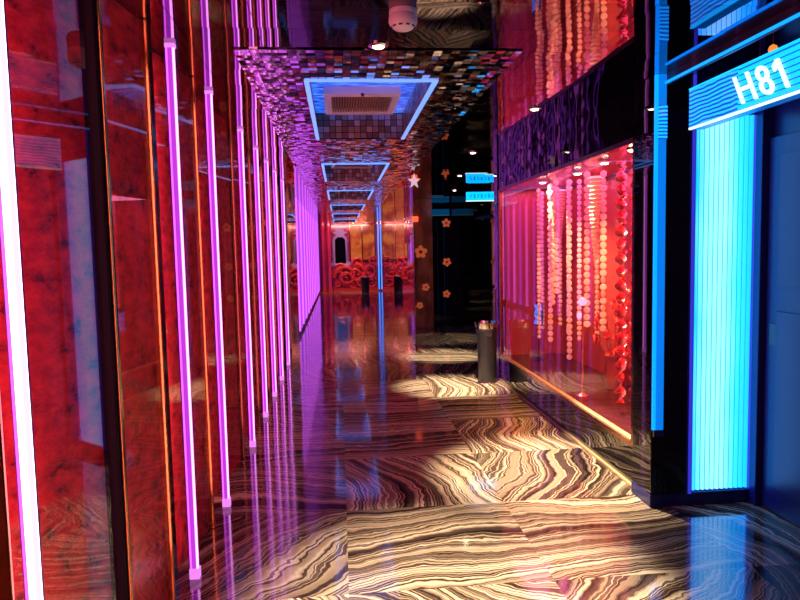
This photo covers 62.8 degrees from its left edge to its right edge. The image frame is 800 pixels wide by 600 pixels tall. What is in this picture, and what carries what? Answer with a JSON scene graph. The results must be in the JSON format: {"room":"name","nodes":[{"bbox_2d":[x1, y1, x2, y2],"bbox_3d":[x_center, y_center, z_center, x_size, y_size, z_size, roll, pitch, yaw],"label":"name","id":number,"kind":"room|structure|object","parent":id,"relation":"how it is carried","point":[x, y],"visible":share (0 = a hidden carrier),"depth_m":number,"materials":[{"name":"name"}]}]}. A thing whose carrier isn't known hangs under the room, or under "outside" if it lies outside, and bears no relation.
{"room":"entertainment venue","nodes":[
{"label":"entertainment venue","id":0,"kind":"room"},
{"bbox_2d":[278,181,299,363],"bbox_3d":[-1.798,-0.407,9.401,0.540,2.406,1.660,-2,5,-5],"label":"wall pier","id":1,"kind":"object","parent":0,"point":[289,193],"visible":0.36,"depth_m":8.89,"materials":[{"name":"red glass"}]},
{"bbox_2d":[318,224,378,290],"bbox_3d":[-1.443,-1.571,24.020,3.950,2.406,0.200,-2,5,-5],"label":"wall","id":2,"kind":"structure","parent":0,"point":[345,227],"depth_m":23.83,"materials":[{"name":"red paint"}]},
{"bbox_2d":[331,228,350,265],"bbox_3d":[-2.168,-1.919,23.765,0.740,1.388,0.110,-2,5,-5],"label":"ornate mirror","id":3,"kind":"object","parent":2,"relation":"attached to","point":[339,241],"visible":0.95,"depth_m":23.77,"materials":[{"name":"silver metal"}]},
{"bbox_2d":[335,237,345,263],"bbox_3d":[-2.169,-1.811,23.808,0.480,1.050,0.030,-2,5,-5],"label":"mirror glass","id":4,"kind":"object","parent":3,"relation":"attached to","point":[340,242],"depth_m":23.79,"materials":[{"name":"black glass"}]},
{"bbox_2d":[349,224,375,260],"bbox_3d":[-1.366,-2.087,23.839,0.940,1.300,0.085,-2,5,-5],"label":"panel","id":5,"kind":"object","parent":2,"relation":"attached to","point":[361,237],"visible":0.9,"depth_m":23.82,"materials":[{"name":"brown wood"}]},
{"bbox_2d":[378,202,471,323],"bbox_3d":[0.401,-1.164,18.380,1.320,2.406,11.400,-2,5,-5],"label":"wall","id":6,"kind":"structure","parent":0,"point":[395,231],"depth_m":16.00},
{"bbox_2d":[432,198,471,326],"bbox_3d":[0.963,-0.712,12.523,0.724,2.405,0.383,-2,5,-5],"label":"panel","id":7,"kind":"object","parent":6,"relation":"attached to","point":[451,229],"visible":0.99,"depth_m":12.35,"materials":[{"name":"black glass"}]},
{"bbox_2d":[442,218,450,226],"bbox_3d":[0.866,-1.446,12.273,0.164,0.159,0.008,-2,5,-5],"label":"flower","id":8,"kind":"object","parent":7,"relation":"on","point":[446,222],"depth_m":12.27,"materials":[{"name":"orange"}]},
{"bbox_2d":[443,290,450,297],"bbox_3d":[0.883,-0.116,12.377,0.142,0.144,0.008,-2,5,-5],"label":"flower","id":9,"kind":"object","parent":7,"relation":"on","point":[446,293],"depth_m":12.38,"materials":[{"name":"orange"}]},
{"bbox_2d":[443,258,450,266],"bbox_3d":[0.882,-0.708,12.331,0.164,0.160,0.008,-2,5,-5],"label":"flower","id":10,"kind":"object","parent":7,"relation":"on","point":[446,261],"depth_m":12.33,"materials":[{"name":"orange"}]},
{"bbox_2d":[115,0,799,224],"bbox_3d":[-0.290,-1.817,11.215,3.950,0.066,25.800,-2,5,-5],"label":"ceiling","id":11,"kind":"structure","parent":0,"point":[577,58],"depth_m":3.24,"materials":[{"name":"black mirror"}]},
{"bbox_2d":[333,219,356,221],"bbox_3d":[-1.758,-2.624,20.787,0.768,0.244,1.860,-2,5,-5],"label":"coffer","id":12,"kind":"object","parent":11,"relation":"attached to","point":[348,220],"visible":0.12,"depth_m":21.67,"materials":[{"name":"blue"}]},
{"bbox_2d":[332,213,359,217],"bbox_3d":[-1.454,-2.371,17.511,0.768,0.244,1.860,-2,5,-5],"label":"coffer","id":13,"kind":"object","parent":11,"relation":"attached to","point":[356,214],"visible":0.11,"depth_m":18.40,"materials":[{"name":"blue"}]},
{"bbox_2d":[330,205,364,210],"bbox_3d":[-1.150,-2.119,14.234,0.768,0.244,1.860,-2,5,-5],"label":"coffer","id":14,"kind":"object","parent":11,"relation":"attached to","point":[333,207],"visible":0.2,"depth_m":15.13,"materials":[{"name":"blue"}]},
{"bbox_2d":[327,190,373,199],"bbox_3d":[-0.846,-1.866,10.958,0.768,0.244,1.860,-2,5,-5],"label":"coffer","id":15,"kind":"object","parent":11,"relation":"attached to","point":[342,194],"visible":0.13,"depth_m":11.85,"materials":[{"name":"blue"}]},
{"bbox_2d":[321,163,389,181],"bbox_3d":[-0.551,-1.621,7.781,0.768,0.244,1.820,-2,5,-5],"label":"coffer","id":16,"kind":"object","parent":11,"relation":"attached to","point":[341,171],"visible":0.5,"depth_m":8.64,"materials":[{"name":"blue"}]},
{"bbox_2d":[331,164,372,168],"bbox_3d":[-0.606,-1.715,8.239,0.528,0.066,0.706,-2,5,-5],"label":"grille","id":17,"kind":"object","parent":16,"relation":"attached to","point":[359,165],"depth_m":8.47,"materials":[{"name":"white"}]},
{"bbox_2d":[304,79,438,139],"bbox_3d":[-0.240,-1.362,4.426,0.768,0.244,1.940,-2,5,-5],"label":"coffer","id":18,"kind":"object","parent":11,"relation":"attached to","point":[339,108],"visible":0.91,"depth_m":4.84,"materials":[{"name":"blue"}]},
{"bbox_2d":[323,86,400,114],"bbox_3d":[-0.289,-1.452,4.824,0.528,0.066,0.706,-2,5,-5],"label":"grille","id":19,"kind":"object","parent":18,"relation":"attached to","point":[337,100],"depth_m":4.72,"materials":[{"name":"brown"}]},
{"bbox_2d":[368,42,388,49],"bbox_3d":[-0.097,-1.131,2.926,0.092,0.012,0.092,-2,5,-5],"label":"recessed light","id":20,"kind":"object","parent":11,"relation":"in","point":[374,45],"visible":1,"depth_m":2.91,"materials":[{"name":"silver metal"}]},
{"bbox_2d":[388,5,417,31],"bbox_3d":[0.011,-1.070,2.507,0.112,0.072,0.112,-2,5,-5],"label":"smoke detector","id":21,"kind":"object","parent":11,"relation":"attached to","point":[402,18],"visible":1,"depth_m":2.47,"materials":[{"name":"white plastic"}]},
{"bbox_2d":[408,174,419,187],"bbox_3d":[0.170,-1.441,7.872,0.148,0.186,0.020,-2,5,-5],"label":"star ornament","id":22,"kind":"object","parent":11,"relation":"hanging from","point":[413,180],"visible":1,"depth_m":7.86,"materials":[{"name":"white"}]},
{"bbox_2d":[466,187,493,201],"bbox_3d":[1.254,-1.628,10.094,0.480,0.210,0.070,-2,5,-5],"label":"hanging sign","id":23,"kind":"object","parent":11,"relation":"hanging from","point":[470,196],"visible":0.81,"depth_m":10.06,"materials":[{"name":"blue"}]},
{"bbox_2d":[528,107,541,110],"bbox_3d":[0.894,-1.265,4.347,0.092,0.012,0.092,-2,5,-5],"label":"recessed light","id":24,"kind":"object","parent":11,"relation":"in","point":[530,108],"visible":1,"depth_m":4.33,"materials":[{"name":"silver metal"}]},
{"bbox_2d":[665,2,799,84],"bbox_3d":[1.509,-1.127,2.732,0.024,0.059,1.600,-2,5,-5],"label":"light strip","id":25,"kind":"object","parent":11,"relation":"attached to","point":[790,15],"visible":1,"depth_m":2.88,"materials":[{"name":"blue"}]},
{"bbox_2d":[768,33,777,51],"bbox_3d":[1.619,-1.116,2.844,0.040,0.102,0.040,-2,5,-5],"label":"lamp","id":26,"kind":"object","parent":11,"relation":"hanging from","point":[773,46],"visible":0.59,"depth_m":2.83,"materials":[{"name":"orange"}]},
{"bbox_2d":[175,290,799,599],"bbox_3d":[-0.236,0.658,11.411,3.950,0.100,25.800,-2,5,-5],"label":"floor","id":27,"kind":"structure","parent":0,"point":[380,466],"depth_m":3.77,"materials":[{"name":"stone"}]},
{"bbox_2d":[0,0,44,599],"bbox_3d":[-0.838,0.202,1.448,0.050,2.405,0.044,-2,5,-5],"label":"tube","id":28,"kind":"object","parent":27,"relation":"on","point":[10,234],"visible":1,"depth_m":1.43,"materials":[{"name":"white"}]},
{"bbox_2d":[164,43,200,579],"bbox_3d":[-0.976,0.087,2.942,0.053,2.405,0.044,-2,5,-5],"label":"tube","id":29,"kind":"object","parent":27,"relation":"on","point":[169,51],"visible":1,"depth_m":2.92,"materials":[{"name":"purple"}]},
{"bbox_2d":[204,90,230,506],"bbox_3d":[-1.054,0.021,3.789,0.053,2.405,0.044,-2,5,-5],"label":"tube","id":30,"kind":"object","parent":27,"relation":"on","point":[208,100],"visible":1,"depth_m":3.77,"materials":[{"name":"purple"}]},
{"bbox_2d":[236,129,255,446],"bbox_3d":[-1.163,-0.069,4.960,0.053,2.405,0.044,-2,5,-5],"label":"tube","id":31,"kind":"object","parent":27,"relation":"on","point":[240,148],"visible":1,"depth_m":4.95,"materials":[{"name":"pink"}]},
{"bbox_2d":[252,148,268,416],"bbox_3d":[-1.246,-0.138,5.856,0.053,2.405,0.044,-2,5,-5],"label":"tube","id":32,"kind":"object","parent":27,"relation":"on","point":[255,150],"visible":1,"depth_m":5.84,"materials":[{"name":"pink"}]},
{"bbox_2d":[263,160,276,396],"bbox_3d":[-1.323,-0.202,6.689,0.053,2.405,0.044,-2,5,-5],"label":"tube","id":33,"kind":"object","parent":27,"relation":"on","point":[265,164],"visible":1,"depth_m":6.67,"materials":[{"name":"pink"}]},
{"bbox_2d":[272,170,283,380],"bbox_3d":[-1.401,-0.267,7.524,0.053,2.405,0.044,-2,5,-5],"label":"tube","id":34,"kind":"object","parent":27,"relation":"on","point":[274,183],"visible":1,"depth_m":7.51,"materials":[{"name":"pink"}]},
{"bbox_2d":[280,180,289,364],"bbox_3d":[-1.494,-0.343,8.521,0.053,2.405,0.044,-2,5,-5],"label":"tube","id":35,"kind":"object","parent":27,"relation":"on","point":[281,181],"visible":1,"depth_m":8.51,"materials":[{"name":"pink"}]},
{"bbox_2d":[319,224,326,291],"bbox_3d":[-2.741,-1.490,23.352,0.206,2.405,0.206,-2,5,-5],"label":"round column","id":36,"kind":"structure","parent":27,"relation":"on","point":[321,226],"depth_m":23.29,"materials":[{"name":"red paint"}]},
{"bbox_2d":[325,224,332,291],"bbox_3d":[-2.532,-1.496,23.370,0.206,2.405,0.206,-2,5,-5],"label":"round column","id":37,"kind":"structure","parent":27,"relation":"on","point":[327,226],"depth_m":23.31,"materials":[{"name":"red paint"}]},
{"bbox_2d":[332,256,377,291],"bbox_3d":[-1.590,-0.954,23.633,1.698,1.244,0.235,-2,5,-5],"label":"screen","id":38,"kind":"object","parent":27,"relation":"on","point":[345,278],"visible":0.91,"depth_m":23.58,"materials":[{"name":"red paint"}]},
{"bbox_2d":[360,276,369,292],"bbox_3d":[-1.191,-0.536,22.511,0.330,0.570,0.330,-2,5,-5],"label":"litter bin","id":39,"kind":"object","parent":27,"relation":"on","point":[364,279],"visible":1,"depth_m":22.39,"materials":[{"name":"black metal"}]},
{"bbox_2d":[377,223,379,290],"bbox_3d":[-0.762,-1.526,23.281,0.080,2.405,0.080,-2,5,-5],"label":"tube","id":40,"kind":"object","parent":27,"relation":"on","point":[377,223],"visible":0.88,"depth_m":23.26,"materials":[{"name":"blue plastic"}]},
{"bbox_2d":[411,199,433,327],"bbox_3d":[0.424,-0.697,12.468,0.357,2.405,0.415,-2,5,-5],"label":"pillar","id":41,"kind":"structure","parent":27,"relation":"on","point":[422,237],"depth_m":12.28,"materials":[{"name":"brown wood"}]},
{"bbox_2d":[412,216,417,222],"bbox_3d":[0.278,-1.498,12.148,0.110,0.120,0.099,-2,5,-5],"label":"wall lamp","id":42,"kind":"object","parent":41,"relation":"attached to","point":[414,218],"visible":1,"depth_m":12.10,"materials":[{"name":"orange"}]},
{"bbox_2d":[415,245,426,257],"bbox_3d":[0.387,-0.905,12.249,0.241,0.233,0.008,-2,5,-5],"label":"flower","id":43,"kind":"object","parent":41,"relation":"on","point":[420,250],"depth_m":12.25,"materials":[{"name":"orange"}]},
{"bbox_2d":[422,283,429,290],"bbox_3d":[0.490,-0.241,12.310,0.140,0.145,0.008,-2,5,-5],"label":"flower","id":44,"kind":"object","parent":41,"relation":"on","point":[425,286],"depth_m":12.31,"materials":[{"name":"orange"}]},
{"bbox_2d":[474,321,498,383],"bbox_3d":[0.962,0.575,7.245,0.278,0.670,0.278,-2,5,-5],"label":"bin","id":45,"kind":"object","parent":27,"relation":"on","point":[486,331],"visible":1,"depth_m":7.16,"materials":[{"name":"black metal"}]},
{"bbox_2d":[474,321,498,329],"bbox_3d":[0.956,0.279,7.221,0.278,0.075,0.278,-2,5,-5],"label":"bowl","id":46,"kind":"object","parent":45,"relation":"on","point":[480,325],"depth_m":7.12,"materials":[{"name":"silver metal"}]},
{"bbox_2d":[631,74,696,506],"bbox_3d":[1.503,-0.031,3.756,0.240,2.405,0.254,-2,5,-5],"label":"column","id":47,"kind":"structure","parent":27,"relation":"on","point":[665,148],"depth_m":3.67,"materials":[{"name":"black metal"}]},
{"bbox_2d":[494,164,499,377],"bbox_3d":[1.581,-0.325,7.454,0.989,2.406,0.160,-2,5,-5],"label":"wall pier","id":48,"kind":"object","parent":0,"point":[496,230],"visible":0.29,"depth_m":7.38,"materials":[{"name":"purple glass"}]},
{"bbox_2d":[504,190,560,354],"bbox_3d":[1.483,-0.285,7.332,0.629,1.870,0.050,-2,5,-5],"label":"curtain","id":49,"kind":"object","parent":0,"point":[520,206],"depth_m":7.30,"materials":[{"name":"red"}]},
{"bbox_2d":[470,170,631,385],"bbox_3d":[1.863,-0.390,8.196,0.290,2.406,8.410,-2,5,-5],"label":"wall","id":50,"kind":"structure","parent":0,"point":[594,355],"depth_m":6.81,"materials":[{"name":"red"}]},
{"bbox_2d":[500,359,632,481],"bbox_3d":[1.777,0.893,5.733,0.979,0.240,3.480,-2,5,-5],"label":"wall","id":51,"kind":"structure","parent":0,"point":[619,455],"depth_m":5.04,"materials":[{"name":"brown stone"}]},
{"bbox_2d":[498,378,630,486],"bbox_3d":[1.286,1.024,5.638,0.022,0.016,3.600,-2,5,-5],"label":"baseboard","id":52,"kind":"structure","parent":51,"relation":"attached to","point":[582,445],"depth_m":5.03,"materials":[{"name":"brown metal"}]},
{"bbox_2d":[498,137,634,447],"bbox_3d":[1.285,-0.157,5.627,0.060,1.891,3.400,-2,5,-5],"label":"window","id":53,"kind":"structure","parent":51,"relation":"in","point":[624,436],"depth_m":5.19,"materials":[{"name":"clear glass"}]},
{"bbox_2d":[498,90,634,188],"bbox_3d":[1.731,-1.249,5.564,0.979,0.274,3.480,-2,5,-5],"label":"wall","id":54,"kind":"structure","parent":0,"point":[613,123],"depth_m":4.85,"materials":[{"name":"purple stone"}]},
{"bbox_2d":[506,353,630,433],"bbox_3d":[1.652,0.755,5.736,0.639,0.039,3.310,-2,5,-5],"label":"floor","id":55,"kind":"structure","parent":0,"point":[556,369],"depth_m":5.79,"materials":[{"name":"red"}]},
{"bbox_2d":[534,301,543,359],"bbox_3d":[1.484,0.327,7.012,0.100,0.620,0.240,-2,5,-5],"label":"light","id":56,"kind":"object","parent":55,"relation":"on","point":[541,303],"visible":0.56,"depth_m":7.00,"materials":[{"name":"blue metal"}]},
{"bbox_2d":[576,297,588,398],"bbox_3d":[1.447,0.377,5.217,0.100,0.804,0.135,-2,5,-5],"label":"globe lamp","id":57,"kind":"object","parent":55,"relation":"on","point":[582,301],"visible":1,"depth_m":5.19,"materials":[{"name":"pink metal"}]},
{"bbox_2d":[593,286,631,388],"bbox_3d":[1.809,0.308,5.552,0.214,0.873,0.773,-2,5,-5],"label":"flower arrangement","id":58,"kind":"object","parent":55,"relation":"on","point":[610,372],"visible":0.6,"depth_m":5.49,"materials":[{"name":"red plant"}]},
{"bbox_2d":[509,149,632,189],"bbox_3d":[1.612,-1.099,5.590,0.639,0.021,3.310,-2,5,-5],"label":"ceiling","id":59,"kind":"structure","parent":0,"point":[592,166],"depth_m":5.51,"materials":[{"name":"red"}]},
{"bbox_2d":[536,185,540,338],"bbox_3d":[1.435,-0.371,6.773,0.044,1.610,0.030,-1,5,6],"label":"string","id":60,"kind":"object","parent":59,"relation":"hanging from","point":[538,190],"visible":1,"depth_m":6.77,"materials":[{"name":"red"}]},
{"bbox_2d":[540,191,544,328],"bbox_3d":[1.551,-0.427,7.142,0.044,1.560,0.035,0,5,21],"label":"string","id":61,"kind":"object","parent":59,"relation":"hanging from","point":[542,297],"visible":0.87,"depth_m":7.13,"materials":[{"name":"red"}]},
{"bbox_2d":[538,180,547,183],"bbox_3d":[1.347,-1.114,6.183,0.090,0.029,0.090,-2,5,-5],"label":"recessed light","id":62,"kind":"object","parent":59,"relation":"in","point":[539,181],"visible":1,"depth_m":6.16,"materials":[{"name":"silver metal"}]},
{"bbox_2d":[547,184,552,346],"bbox_3d":[1.433,-0.339,6.251,0.054,1.590,0.039,0,5,10],"label":"string","id":63,"kind":"object","parent":59,"relation":"hanging from","point":[549,192],"visible":1,"depth_m":6.25,"materials":[{"name":"red"}]},
{"bbox_2d":[550,182,555,304],"bbox_3d":[1.508,-0.524,6.475,0.054,1.260,0.032,-1,5,1],"label":"string","id":64,"kind":"object","parent":59,"relation":"hanging from","point":[552,195],"visible":0.4,"depth_m":6.47,"materials":[{"name":"red"}]},
{"bbox_2d":[553,180,558,293],"bbox_3d":[1.407,-0.578,5.908,0.054,1.060,0.034,-1,5,8],"label":"string","id":65,"kind":"object","parent":59,"relation":"hanging from","point":[555,189],"visible":1,"depth_m":5.91,"materials":[{"name":"red"}]},
{"bbox_2d":[553,185,566,251],"bbox_3d":[1.644,-0.835,6.756,0.170,0.690,0.167,-2,5,-5],"label":"hanging ornament","id":66,"kind":"object","parent":59,"relation":"hanging from","point":[562,193],"visible":0.66,"depth_m":6.71,"materials":[{"name":"pink"}]},
{"bbox_2d":[558,238,561,325],"bbox_3d":[1.691,-0.438,6.922,0.044,1.510,0.032,0,5,10],"label":"string","id":67,"kind":"object","parent":59,"relation":"hanging from","point":[559,255],"visible":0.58,"depth_m":6.94,"materials":[{"name":"red"}]},
{"bbox_2d":[566,185,570,335],"bbox_3d":[1.640,-0.395,6.387,0.044,1.510,0.033,0,5,14],"label":"string","id":68,"kind":"object","parent":59,"relation":"hanging from","point":[566,185],"visible":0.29,"depth_m":6.38,"materials":[{"name":"red"}]},
{"bbox_2d":[566,179,571,360],"bbox_3d":[1.518,-0.277,5.881,0.054,1.660,0.036,-1,5,6],"label":"string","id":69,"kind":"object","parent":59,"relation":"hanging from","point":[569,181],"visible":1,"depth_m":5.88,"materials":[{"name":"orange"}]},
{"bbox_2d":[572,171,582,174],"bbox_3d":[1.483,-1.061,5.475,0.090,0.029,0.090,-2,5,-5],"label":"recessed light","id":70,"kind":"object","parent":59,"relation":"in","point":[573,172],"visible":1,"depth_m":5.45,"materials":[{"name":"silver metal"}]},
{"bbox_2d":[577,176,581,340],"bbox_3d":[1.615,-0.356,5.904,0.044,1.510,0.032,0,5,10],"label":"string","id":71,"kind":"object","parent":59,"relation":"hanging from","point":[579,192],"visible":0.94,"depth_m":5.90,"materials":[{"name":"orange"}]},
{"bbox_2d":[583,171,589,326],"bbox_3d":[1.500,-0.403,5.265,0.054,1.310,0.035,0,5,13],"label":"string","id":72,"kind":"object","parent":59,"relation":"hanging from","point":[586,174],"visible":0.98,"depth_m":5.26,"materials":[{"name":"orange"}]},
{"bbox_2d":[584,176,605,264],"bbox_3d":[1.640,-0.687,5.518,0.176,0.790,0.173,-2,5,-5],"label":"hanging ornament","id":73,"kind":"object","parent":59,"relation":"hanging from","point":[595,184],"visible":0.85,"depth_m":5.47,"materials":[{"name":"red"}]},
{"bbox_2d":[595,230,599,336],"bbox_3d":[1.845,-0.354,6.137,0.044,1.560,0.033,0,5,15],"label":"string","id":74,"kind":"object","parent":59,"relation":"hanging from","point":[598,245],"visible":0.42,"depth_m":6.15,"materials":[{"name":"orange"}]},
{"bbox_2d":[600,166,606,331],"bbox_3d":[1.624,-0.379,5.238,0.054,1.360,0.036,-1,5,7],"label":"string","id":75,"kind":"object","parent":59,"relation":"hanging from","point":[603,195],"visible":1,"depth_m":5.23,"materials":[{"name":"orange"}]},
{"bbox_2d":[598,159,610,164],"bbox_3d":[1.496,-1.008,4.795,0.090,0.029,0.090,-2,5,-5],"label":"recessed light","id":76,"kind":"object","parent":59,"relation":"in","point":[605,161],"visible":1,"depth_m":4.76,"materials":[{"name":"silver metal"}]},
{"bbox_2d":[614,161,626,402],"bbox_3d":[1.556,-0.133,4.627,0.077,1.750,0.082,-2,5,-5],"label":"garland","id":77,"kind":"object","parent":59,"relation":"hanging from","point":[620,204],"visible":1,"depth_m":4.62,"materials":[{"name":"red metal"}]},
{"bbox_2d":[618,166,627,369],"bbox_3d":[1.659,-0.252,4.889,0.063,1.560,0.067,-2,5,-5],"label":"garland","id":78,"kind":"object","parent":59,"relation":"hanging from","point":[624,251],"visible":0.38,"depth_m":4.88,"materials":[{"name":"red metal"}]},
{"bbox_2d":[625,146,632,151],"bbox_3d":[1.475,-0.957,4.153,0.090,0.029,0.090,-2,5,-5],"label":"recessed light","id":79,"kind":"object","parent":59,"relation":"in","point":[630,149],"visible":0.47,"depth_m":4.13,"materials":[{"name":"silver metal"}]},
{"bbox_2d":[628,159,631,400],"bbox_3d":[1.615,-0.147,4.530,0.066,1.710,0.071,-2,5,-5],"label":"garland","id":80,"kind":"object","parent":59,"relation":"hanging from","point":[630,172],"visible":0.24,"depth_m":4.53,"materials":[{"name":"red plastic"}]},
{"bbox_2d":[773,98,799,136],"bbox_3d":[2.166,0.157,1.200,0.979,2.406,5.160,-2,5,-5],"label":"wall","id":81,"kind":"structure","parent":0,"point":[786,116],"depth_m":3.44,"materials":[{"name":"blue paint"}]},
{"bbox_2d":[690,76,756,504],"bbox_3d":[1.830,-0.034,3.710,0.406,2.405,0.086,-2,5,-5],"label":"lamp","id":82,"kind":"object","parent":81,"relation":"attached to","point":[725,152],"visible":0.69,"depth_m":3.69,"materials":[{"name":"blue"}]},
{"bbox_2d":[688,38,799,129],"bbox_3d":[1.544,-0.904,2.622,0.084,0.202,1.340,-2,5,-5],"label":"room sign","id":83,"kind":"object","parent":81,"relation":"attached to","point":[771,79],"visible":1,"depth_m":2.81,"materials":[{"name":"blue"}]},
{"bbox_2d":[748,106,773,505],"bbox_3d":[2.009,-0.033,3.649,0.060,2.405,0.060,-2,5,-5],"label":"door frame","id":84,"kind":"structure","parent":81,"relation":"attached to","point":[764,124],"depth_m":3.63,"materials":[{"name":"blue metal"}]},
{"bbox_2d":[762,131,799,527],"bbox_3d":[2.093,0.196,2.919,0.038,2.040,1.420,-2,5,-5],"label":"door","id":85,"kind":"structure","parent":81,"relation":"in","point":[781,443],"depth_m":3.47,"materials":[{"name":"blue"}]},
{"bbox_3d":[-1.416,0.056,3.449,0.200,2.406,10.300,-2,5,-5],"label":"wall","id":86,"kind":"structure","parent":0,"visible":0},
{"bbox_2d":[0,396,14,599],"bbox_3d":[-0.926,0.253,0.832,0.272,2.404,1.084,-2,5,-5],"label":"wall panel","id":87,"kind":"object","parent":86,"relation":"attached to","point":[6,569],"visible":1,"depth_m":1.39,"materials":[{"name":"red stone"}]},
{"bbox_2d":[0,0,133,599],"bbox_3d":[-0.999,0.181,1.767,0.300,2.404,0.545,-2,5,-5],"label":"wall panel","id":88,"kind":"object","parent":86,"relation":"attached to","point":[56,52],"visible":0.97,"depth_m":1.89,"materials":[{"name":"red stone"}]},
{"bbox_2d":[101,0,175,599],"bbox_3d":[-1.067,0.136,2.346,0.272,2.404,0.574,-2,5,-5],"label":"wall panel","id":89,"kind":"object","parent":86,"relation":"attached to","point":[125,36],"visible":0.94,"depth_m":2.50,"materials":[{"name":"red stone"}]},
{"bbox_2d":[148,42,177,580],"bbox_3d":[-1.137,0.103,2.791,0.214,2.404,0.324,-2,5,-5],"label":"trim strip","id":90,"kind":"object","parent":86,"relation":"attached to","point":[149,45],"visible":0.08,"depth_m":2.93,"materials":[{"name":"brown metal"}]},
{"bbox_2d":[152,51,214,567],"bbox_3d":[-1.148,0.069,3.225,0.272,2.404,0.504,-2,5,-5],"label":"wall panel","id":91,"kind":"object","parent":86,"relation":"attached to","point":[185,85],"visible":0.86,"depth_m":3.32,"materials":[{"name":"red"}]},
{"bbox_2d":[196,98,244,495],"bbox_3d":[-1.241,-0.008,4.223,0.272,2.404,0.814,-2,5,-5],"label":"wall panel","id":92,"kind":"object","parent":86,"relation":"attached to","point":[222,127],"visible":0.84,"depth_m":4.39,"materials":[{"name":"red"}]},
{"bbox_2d":[232,135,259,438],"bbox_3d":[-1.337,-0.089,5.265,0.272,2.404,0.554,-2,5,-5],"label":"wall panel","id":93,"kind":"object","parent":86,"relation":"attached to","point":[246,145],"visible":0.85,"depth_m":5.45,"materials":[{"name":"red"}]},
{"bbox_2d":[250,153,270,409],"bbox_3d":[-1.417,-0.155,6.129,0.272,2.404,0.494,-2,5,-5],"label":"wall panel","id":94,"kind":"object","parent":86,"relation":"attached to","point":[251,154],"visible":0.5,"depth_m":6.29,"materials":[{"name":"red glass"}]},
{"bbox_2d":[262,165,277,389],"bbox_3d":[-1.495,-0.220,6.963,0.272,2.404,0.494,-2,5,-5],"label":"wall panel","id":95,"kind":"object","parent":86,"relation":"attached to","point":[269,170],"visible":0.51,"depth_m":7.12,"materials":[{"name":"red glass"}]},
{"bbox_2d":[271,174,284,374],"bbox_3d":[-1.573,-0.285,7.806,0.272,2.404,0.514,-2,5,-5],"label":"wall panel","id":96,"kind":"object","parent":86,"relation":"attached to","point":[271,174],"visible":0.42,"depth_m":7.98,"materials":[{"name":"red glass"}]},
{"bbox_3d":[-2.575,-0.990,16.989,0.395,2.406,13.640,-2,5,-5],"label":"wall","id":97,"kind":"structure","parent":0,"visible":0},
{"bbox_2d":[295,198,303,335],"bbox_3d":[-1.797,-0.559,11.338,0.100,2.404,2.170,-2,5,-5],"label":"lamp","id":98,"kind":"object","parent":97,"relation":"attached to","point":[301,328],"visible":0.41,"depth_m":11.44,"materials":[{"name":"purple plastic"}]},
{"bbox_2d":[299,202,308,327],"bbox_3d":[-1.999,-0.728,13.523,0.100,2.404,2.170,-2,5,-5],"label":"lamp","id":99,"kind":"object","parent":97,"relation":"attached to","point":[302,222],"visible":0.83,"depth_m":13.04,"materials":[{"name":"purple plastic"}]},
{"bbox_2d":[305,209,312,315],"bbox_3d":[-2.202,-0.896,15.707,0.100,2.404,2.170,-2,5,-5],"label":"lamp","id":100,"kind":"object","parent":97,"relation":"attached to","point":[307,214],"visible":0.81,"depth_m":15.23,"materials":[{"name":"purple plastic"}]},
{"bbox_2d":[310,215,315,306],"bbox_3d":[-2.405,-1.064,17.891,0.100,2.404,2.170,-2,5,-5],"label":"lamp","id":101,"kind":"object","parent":97,"relation":"attached to","point":[311,218],"visible":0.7,"depth_m":17.43,"materials":[{"name":"purple plastic"}]},
{"bbox_2d":[313,219,317,299],"bbox_3d":[-2.607,-1.233,20.075,0.100,2.404,2.170,-2,5,-5],"label":"lamp","id":102,"kind":"object","parent":97,"relation":"attached to","point":[314,221],"visible":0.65,"depth_m":19.62,"materials":[{"name":"purple plastic"}]},
{"bbox_2d":[316,222,319,295],"bbox_3d":[-2.801,-1.393,22.160,0.100,2.404,1.970,-2,5,-5],"label":"lamp","id":103,"kind":"object","parent":97,"relation":"attached to","point":[316,222],"visible":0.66,"depth_m":21.74,"materials":[{"name":"purple plastic"}]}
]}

